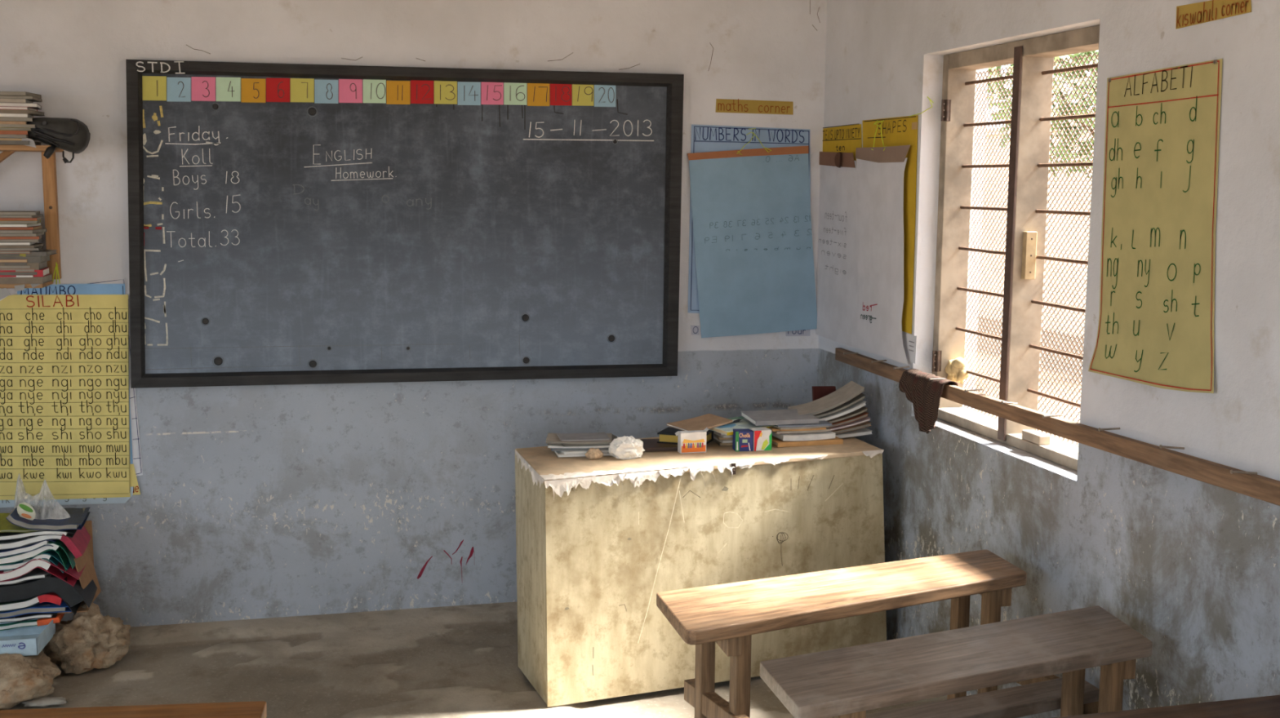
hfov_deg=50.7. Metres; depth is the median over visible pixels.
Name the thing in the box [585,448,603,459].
lump
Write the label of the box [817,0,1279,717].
wall
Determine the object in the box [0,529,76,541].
book
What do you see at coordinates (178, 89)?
number card
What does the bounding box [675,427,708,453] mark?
carton
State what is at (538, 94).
number card
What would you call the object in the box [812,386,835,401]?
book
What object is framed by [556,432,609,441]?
book
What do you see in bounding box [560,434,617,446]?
book
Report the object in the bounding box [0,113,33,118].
book
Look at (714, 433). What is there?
book
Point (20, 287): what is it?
paper scrap
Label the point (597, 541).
table
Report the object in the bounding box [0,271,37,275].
book
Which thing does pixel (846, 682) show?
bench
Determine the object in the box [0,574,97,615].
book
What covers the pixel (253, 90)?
number card
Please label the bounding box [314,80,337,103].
number card
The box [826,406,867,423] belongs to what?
magazine
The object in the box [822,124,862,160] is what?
poster
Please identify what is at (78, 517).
book
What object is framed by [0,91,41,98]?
book
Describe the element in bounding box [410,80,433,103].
number card
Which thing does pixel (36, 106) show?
book
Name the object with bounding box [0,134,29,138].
book
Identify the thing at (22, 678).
rock
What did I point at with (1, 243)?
book
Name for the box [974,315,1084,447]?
ground
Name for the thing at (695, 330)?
label card
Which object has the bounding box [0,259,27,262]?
book
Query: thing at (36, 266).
book
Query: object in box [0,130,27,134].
book
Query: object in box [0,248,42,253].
book
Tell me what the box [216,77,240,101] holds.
number card
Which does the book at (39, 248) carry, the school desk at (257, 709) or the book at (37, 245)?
the book at (37, 245)
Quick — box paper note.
[22,137,35,147]
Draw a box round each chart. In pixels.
[0,294,130,500]
[1088,58,1222,393]
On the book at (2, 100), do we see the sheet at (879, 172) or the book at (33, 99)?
the book at (33, 99)
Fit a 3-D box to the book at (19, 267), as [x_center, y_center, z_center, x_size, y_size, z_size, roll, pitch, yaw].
[-2.193,-0.320,4.633,0.226,0.011,0.171,-1,8,-14]
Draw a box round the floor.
[1,601,946,717]
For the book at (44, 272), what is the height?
0.023 m
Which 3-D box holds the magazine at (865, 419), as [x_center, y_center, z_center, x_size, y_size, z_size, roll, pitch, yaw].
[0.706,0.230,4.960,0.235,0.048,0.150,-2,8,-20]
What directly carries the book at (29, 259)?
on the book at (36, 266)
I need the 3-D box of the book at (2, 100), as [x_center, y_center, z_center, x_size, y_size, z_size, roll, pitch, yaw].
[-2.182,-0.870,4.564,0.228,0.012,0.178,-1,8,-14]
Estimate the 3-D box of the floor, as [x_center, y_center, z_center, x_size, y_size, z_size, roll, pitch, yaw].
[-0.882,1.551,1.080,5.522,0.034,8.500,-1,8,-14]
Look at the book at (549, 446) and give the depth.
4.60 m
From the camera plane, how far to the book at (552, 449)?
4.60 m
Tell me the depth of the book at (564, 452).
4.59 m
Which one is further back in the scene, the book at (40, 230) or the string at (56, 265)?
the string at (56, 265)
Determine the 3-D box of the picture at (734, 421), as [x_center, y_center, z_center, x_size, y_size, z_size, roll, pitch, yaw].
[0.342,0.226,4.852,0.035,0.002,0.112,5,9,33]
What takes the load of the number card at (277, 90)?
attached to the blackboard
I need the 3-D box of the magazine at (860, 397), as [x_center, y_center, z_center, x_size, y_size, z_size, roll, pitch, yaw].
[0.687,0.165,4.963,0.245,0.093,0.158,-1,8,-14]
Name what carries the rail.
attached to the wall at (1191, 566)
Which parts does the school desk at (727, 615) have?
leg, rail, leg, leg, seat, leg, rail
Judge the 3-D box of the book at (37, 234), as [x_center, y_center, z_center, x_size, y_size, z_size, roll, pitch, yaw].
[-2.181,-0.428,4.628,0.243,0.010,0.175,-1,8,-14]
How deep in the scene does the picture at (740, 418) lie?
4.91 m
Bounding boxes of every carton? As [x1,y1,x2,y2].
[0,618,55,656]
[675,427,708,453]
[732,428,753,451]
[748,427,772,451]
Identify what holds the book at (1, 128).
on the book at (2, 132)
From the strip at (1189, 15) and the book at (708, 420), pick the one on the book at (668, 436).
the book at (708, 420)
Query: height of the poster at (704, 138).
0.771 m
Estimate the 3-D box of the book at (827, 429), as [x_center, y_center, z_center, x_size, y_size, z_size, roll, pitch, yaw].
[0.560,0.248,4.867,0.205,0.011,0.150,-2,8,-16]
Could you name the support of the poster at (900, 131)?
attached to the wall at (1191, 566)
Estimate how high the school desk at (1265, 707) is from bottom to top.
0.620 m
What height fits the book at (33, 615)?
0.032 m
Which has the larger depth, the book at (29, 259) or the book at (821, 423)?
the book at (821, 423)
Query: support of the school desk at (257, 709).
on the floor
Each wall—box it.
[0,0,826,626]
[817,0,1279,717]
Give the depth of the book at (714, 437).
4.77 m
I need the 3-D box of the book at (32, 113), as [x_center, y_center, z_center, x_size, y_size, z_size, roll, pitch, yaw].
[-2.162,-0.837,4.582,0.225,0.012,0.170,-1,8,-8]
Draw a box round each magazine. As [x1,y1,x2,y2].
[787,381,864,415]
[813,393,865,417]
[817,400,866,421]
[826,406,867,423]
[826,412,868,428]
[829,417,871,431]
[831,421,871,434]
[835,427,872,438]
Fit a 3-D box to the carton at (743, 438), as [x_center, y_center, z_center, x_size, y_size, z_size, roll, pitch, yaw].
[0.358,0.282,4.701,0.062,0.070,0.051,0,8,-7]
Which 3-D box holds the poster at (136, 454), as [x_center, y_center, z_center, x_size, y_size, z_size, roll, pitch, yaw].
[-2.013,0.093,4.914,0.361,0.774,0.002,-1,8,-14]
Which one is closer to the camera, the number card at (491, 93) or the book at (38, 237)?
the book at (38, 237)
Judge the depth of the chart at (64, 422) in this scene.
4.89 m
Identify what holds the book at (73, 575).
on the book at (37, 573)
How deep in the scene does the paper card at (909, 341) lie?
4.71 m
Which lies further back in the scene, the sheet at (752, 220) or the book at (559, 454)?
the sheet at (752, 220)
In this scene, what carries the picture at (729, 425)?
on the picture book at (738, 423)
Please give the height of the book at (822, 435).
0.022 m
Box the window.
[932,24,1099,471]
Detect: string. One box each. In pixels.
[52,262,60,284]
[908,96,933,116]
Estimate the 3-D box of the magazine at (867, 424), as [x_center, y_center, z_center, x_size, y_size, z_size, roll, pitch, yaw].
[0.711,0.244,4.959,0.230,0.041,0.150,-2,8,-21]
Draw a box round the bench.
[760,605,1152,717]
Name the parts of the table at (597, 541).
panel, keyhole plate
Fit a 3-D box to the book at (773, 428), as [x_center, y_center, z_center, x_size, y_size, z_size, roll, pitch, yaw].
[0.550,0.241,4.863,0.200,0.008,0.150,-1,8,-11]
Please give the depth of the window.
4.18 m
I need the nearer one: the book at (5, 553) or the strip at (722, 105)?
the book at (5, 553)
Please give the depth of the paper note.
4.54 m
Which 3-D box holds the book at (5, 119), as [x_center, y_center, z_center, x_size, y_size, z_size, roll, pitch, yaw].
[-2.176,-0.811,4.581,0.229,0.012,0.170,-2,8,-19]
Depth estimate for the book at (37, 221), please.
4.57 m
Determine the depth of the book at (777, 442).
4.78 m
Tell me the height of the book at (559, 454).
0.009 m
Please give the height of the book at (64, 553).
0.112 m
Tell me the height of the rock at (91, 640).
0.213 m
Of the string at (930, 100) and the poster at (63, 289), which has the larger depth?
the poster at (63, 289)
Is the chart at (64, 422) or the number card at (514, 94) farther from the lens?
the number card at (514, 94)
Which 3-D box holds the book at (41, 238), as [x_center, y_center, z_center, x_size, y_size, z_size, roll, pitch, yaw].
[-2.170,-0.409,4.638,0.206,0.009,0.170,-2,8,-20]
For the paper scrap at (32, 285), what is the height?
0.032 m
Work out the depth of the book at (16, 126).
4.53 m
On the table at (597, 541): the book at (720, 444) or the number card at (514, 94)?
the book at (720, 444)
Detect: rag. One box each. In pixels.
[898,368,957,434]
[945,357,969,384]
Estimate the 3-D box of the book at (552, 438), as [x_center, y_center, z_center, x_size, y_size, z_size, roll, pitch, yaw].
[-0.210,0.275,4.680,0.225,0.008,0.160,0,7,-1]
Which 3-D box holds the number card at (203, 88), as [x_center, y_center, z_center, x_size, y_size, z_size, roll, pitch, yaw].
[-1.569,-0.971,4.858,0.085,0.086,0.002,-1,8,-14]
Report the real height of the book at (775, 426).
0.008 m
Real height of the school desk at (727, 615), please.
0.600 m
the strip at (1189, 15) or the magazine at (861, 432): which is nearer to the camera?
the strip at (1189, 15)
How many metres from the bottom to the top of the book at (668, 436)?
0.036 m
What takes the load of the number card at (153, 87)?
attached to the blackboard
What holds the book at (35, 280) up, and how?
on the wall shelf
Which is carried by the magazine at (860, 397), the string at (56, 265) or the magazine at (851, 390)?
the magazine at (851, 390)
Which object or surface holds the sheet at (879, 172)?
attached to the wall at (1191, 566)
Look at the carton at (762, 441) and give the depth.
4.69 m
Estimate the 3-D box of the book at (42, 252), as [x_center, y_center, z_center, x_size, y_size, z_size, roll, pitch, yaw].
[-2.103,-0.366,4.648,0.150,0.014,0.160,-1,8,-11]
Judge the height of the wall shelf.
0.486 m
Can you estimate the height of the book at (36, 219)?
0.009 m
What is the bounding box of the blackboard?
[125,59,684,388]
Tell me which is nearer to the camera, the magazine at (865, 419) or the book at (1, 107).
the book at (1, 107)
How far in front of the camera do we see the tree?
12.28 m
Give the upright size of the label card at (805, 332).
0.043 m
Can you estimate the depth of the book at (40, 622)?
4.60 m
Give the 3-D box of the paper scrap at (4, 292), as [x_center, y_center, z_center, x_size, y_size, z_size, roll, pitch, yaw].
[-2.182,-0.220,4.620,0.055,0.046,0.001,-1,8,-14]
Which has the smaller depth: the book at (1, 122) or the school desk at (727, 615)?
the school desk at (727, 615)
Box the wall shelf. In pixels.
[0,144,63,288]
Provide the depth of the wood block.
4.05 m
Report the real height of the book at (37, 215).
0.008 m
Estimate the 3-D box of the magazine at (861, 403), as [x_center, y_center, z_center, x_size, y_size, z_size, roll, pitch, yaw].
[0.692,0.184,4.963,0.235,0.080,0.150,-1,8,-14]
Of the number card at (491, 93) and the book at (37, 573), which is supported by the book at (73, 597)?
the book at (37, 573)
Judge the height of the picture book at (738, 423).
0.022 m
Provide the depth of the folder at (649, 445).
4.71 m
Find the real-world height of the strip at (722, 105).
0.058 m
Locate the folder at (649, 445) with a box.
[640,439,677,452]
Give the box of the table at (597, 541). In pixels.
[515,436,886,707]
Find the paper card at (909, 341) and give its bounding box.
[902,333,916,364]
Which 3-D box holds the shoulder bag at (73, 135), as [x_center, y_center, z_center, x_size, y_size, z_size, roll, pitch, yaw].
[-1.991,-0.748,4.628,0.192,0.156,0.163,-1,8,-14]
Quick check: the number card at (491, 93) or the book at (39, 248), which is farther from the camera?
the number card at (491, 93)
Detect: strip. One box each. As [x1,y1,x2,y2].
[715,98,793,115]
[1175,0,1251,29]
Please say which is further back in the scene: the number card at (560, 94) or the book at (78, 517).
the number card at (560, 94)
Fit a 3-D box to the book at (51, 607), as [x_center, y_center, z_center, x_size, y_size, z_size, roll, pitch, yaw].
[-2.164,0.845,4.672,0.402,0.040,0.200,-1,8,-14]
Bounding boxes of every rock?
[0,650,61,710]
[44,602,130,675]
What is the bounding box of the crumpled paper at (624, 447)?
[608,435,644,459]
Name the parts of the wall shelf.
post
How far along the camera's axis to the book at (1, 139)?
4.53 m
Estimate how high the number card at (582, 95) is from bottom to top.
0.087 m
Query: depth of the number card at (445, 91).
5.06 m
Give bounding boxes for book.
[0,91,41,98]
[0,95,42,102]
[0,98,32,103]
[0,102,41,109]
[0,106,37,111]
[0,109,44,115]
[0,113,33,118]
[0,117,32,121]
[0,120,26,124]
[0,124,35,128]
[0,127,31,130]
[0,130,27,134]
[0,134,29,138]
[0,137,34,141]
[0,140,40,145]
[0,211,39,215]
[0,214,43,217]
[0,217,41,221]
[0,219,40,223]
[0,222,41,227]
[0,226,42,230]
[0,228,46,233]
[0,231,44,236]
[0,235,42,239]
[0,237,42,242]
[0,242,37,245]
[0,243,43,248]
[0,246,43,251]
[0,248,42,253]
[0,249,57,256]
[0,255,49,262]
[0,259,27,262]
[0,261,48,270]
[0,262,26,265]
[0,265,31,269]
[0,266,49,277]
[0,269,34,272]
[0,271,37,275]
[0,274,53,284]
[0,513,47,533]
[0,525,90,559]
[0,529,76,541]
[0,539,56,557]
[0,539,75,571]
[0,550,71,573]
[0,558,85,586]
[0,568,51,585]
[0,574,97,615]
[0,592,62,612]
[0,600,71,618]
[0,613,57,622]
[0,613,64,631]
[6,497,89,530]
[10,275,33,277]
[545,433,612,444]
[546,443,609,448]
[551,448,608,451]
[554,451,610,457]
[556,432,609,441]
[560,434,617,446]
[560,449,608,454]
[657,426,713,444]
[666,413,732,431]
[708,416,773,435]
[713,431,733,438]
[713,433,733,440]
[713,435,733,443]
[713,438,733,446]
[740,408,818,426]
[768,426,826,431]
[771,427,830,434]
[771,431,835,440]
[771,435,843,447]
[772,425,828,430]
[775,420,831,427]
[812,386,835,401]
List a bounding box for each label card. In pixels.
[690,324,699,334]
[785,329,809,336]
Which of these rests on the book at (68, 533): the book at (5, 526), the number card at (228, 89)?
the book at (5, 526)
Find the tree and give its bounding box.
[986,49,1098,182]
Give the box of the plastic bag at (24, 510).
[13,478,70,520]
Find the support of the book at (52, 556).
on the book at (73, 575)
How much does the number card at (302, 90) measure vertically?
0.086 m
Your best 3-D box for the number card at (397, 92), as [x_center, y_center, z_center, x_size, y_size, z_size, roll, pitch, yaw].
[-0.898,-0.990,5.019,0.088,0.087,0.002,-1,8,-14]
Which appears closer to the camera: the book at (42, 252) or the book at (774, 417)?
the book at (42, 252)
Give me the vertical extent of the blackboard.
1.183 m
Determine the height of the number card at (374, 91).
0.086 m
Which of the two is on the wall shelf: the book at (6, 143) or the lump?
the book at (6, 143)
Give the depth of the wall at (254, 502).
5.15 m
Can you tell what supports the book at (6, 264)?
on the book at (19, 267)
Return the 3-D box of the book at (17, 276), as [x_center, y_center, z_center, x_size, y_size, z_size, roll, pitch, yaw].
[-2.176,-0.290,4.648,0.215,0.008,0.170,-1,8,-8]
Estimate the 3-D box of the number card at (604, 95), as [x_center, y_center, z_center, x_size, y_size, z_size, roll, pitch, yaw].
[-0.135,-1.015,5.202,0.085,0.087,0.002,-1,8,-14]
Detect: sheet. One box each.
[687,128,817,337]
[815,151,860,349]
[855,145,910,364]
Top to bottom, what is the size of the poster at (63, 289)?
0.752 m
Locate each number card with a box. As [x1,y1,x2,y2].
[142,75,166,100]
[166,77,191,102]
[191,76,215,101]
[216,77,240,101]
[241,78,265,102]
[266,78,289,102]
[290,78,314,102]
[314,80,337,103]
[338,79,362,102]
[363,79,386,103]
[386,80,409,104]
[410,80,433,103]
[434,80,457,104]
[457,81,480,105]
[480,82,503,104]
[503,82,526,105]
[527,83,549,106]
[550,84,571,105]
[572,84,593,106]
[594,84,615,106]
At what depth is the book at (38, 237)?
4.57 m
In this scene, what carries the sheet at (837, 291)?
attached to the wall at (1191, 566)
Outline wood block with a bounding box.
[1022,430,1050,444]
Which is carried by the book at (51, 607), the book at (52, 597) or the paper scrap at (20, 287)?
the book at (52, 597)
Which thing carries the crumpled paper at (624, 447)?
on the table at (597, 541)
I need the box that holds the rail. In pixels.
[835,347,1279,506]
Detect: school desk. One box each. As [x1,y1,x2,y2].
[0,701,266,717]
[656,549,1099,717]
[1051,695,1279,717]
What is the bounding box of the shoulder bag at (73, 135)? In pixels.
[26,117,90,163]
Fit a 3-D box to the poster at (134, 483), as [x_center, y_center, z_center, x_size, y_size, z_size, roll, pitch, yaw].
[-2.049,0.454,4.949,0.411,0.126,0.002,-1,8,-14]
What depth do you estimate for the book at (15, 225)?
4.56 m
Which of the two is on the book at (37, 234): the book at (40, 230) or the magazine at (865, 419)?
the book at (40, 230)
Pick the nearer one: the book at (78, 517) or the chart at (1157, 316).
the chart at (1157, 316)
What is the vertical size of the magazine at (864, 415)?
0.059 m
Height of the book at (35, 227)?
0.009 m
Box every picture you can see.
[715,423,736,428]
[727,419,743,424]
[728,416,744,420]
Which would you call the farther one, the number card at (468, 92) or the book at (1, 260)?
the number card at (468, 92)
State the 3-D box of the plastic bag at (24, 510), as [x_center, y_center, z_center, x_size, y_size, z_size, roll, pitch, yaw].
[-2.051,0.483,4.637,0.198,0.198,0.088,-1,8,-14]
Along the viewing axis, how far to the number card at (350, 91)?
4.98 m
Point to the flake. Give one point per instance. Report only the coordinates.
(43, 701)
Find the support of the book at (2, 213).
on the book at (37, 215)
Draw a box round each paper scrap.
[0,288,10,299]
[13,284,24,291]
[30,284,40,288]
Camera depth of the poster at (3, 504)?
4.95 m
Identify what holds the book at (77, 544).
on the book at (5, 553)
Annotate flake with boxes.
[19,697,67,706]
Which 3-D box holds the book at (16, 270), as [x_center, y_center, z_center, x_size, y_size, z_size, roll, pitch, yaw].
[-2.174,-0.309,4.641,0.209,0.010,0.171,-1,8,-14]
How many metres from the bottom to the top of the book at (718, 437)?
0.010 m
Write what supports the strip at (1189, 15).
attached to the wall at (1191, 566)
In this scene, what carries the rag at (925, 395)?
hanging from the rail
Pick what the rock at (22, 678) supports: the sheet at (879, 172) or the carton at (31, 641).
the carton at (31, 641)
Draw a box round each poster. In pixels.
[0,487,133,507]
[17,284,133,464]
[75,278,142,475]
[129,464,140,495]
[688,124,810,313]
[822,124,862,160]
[862,115,918,334]

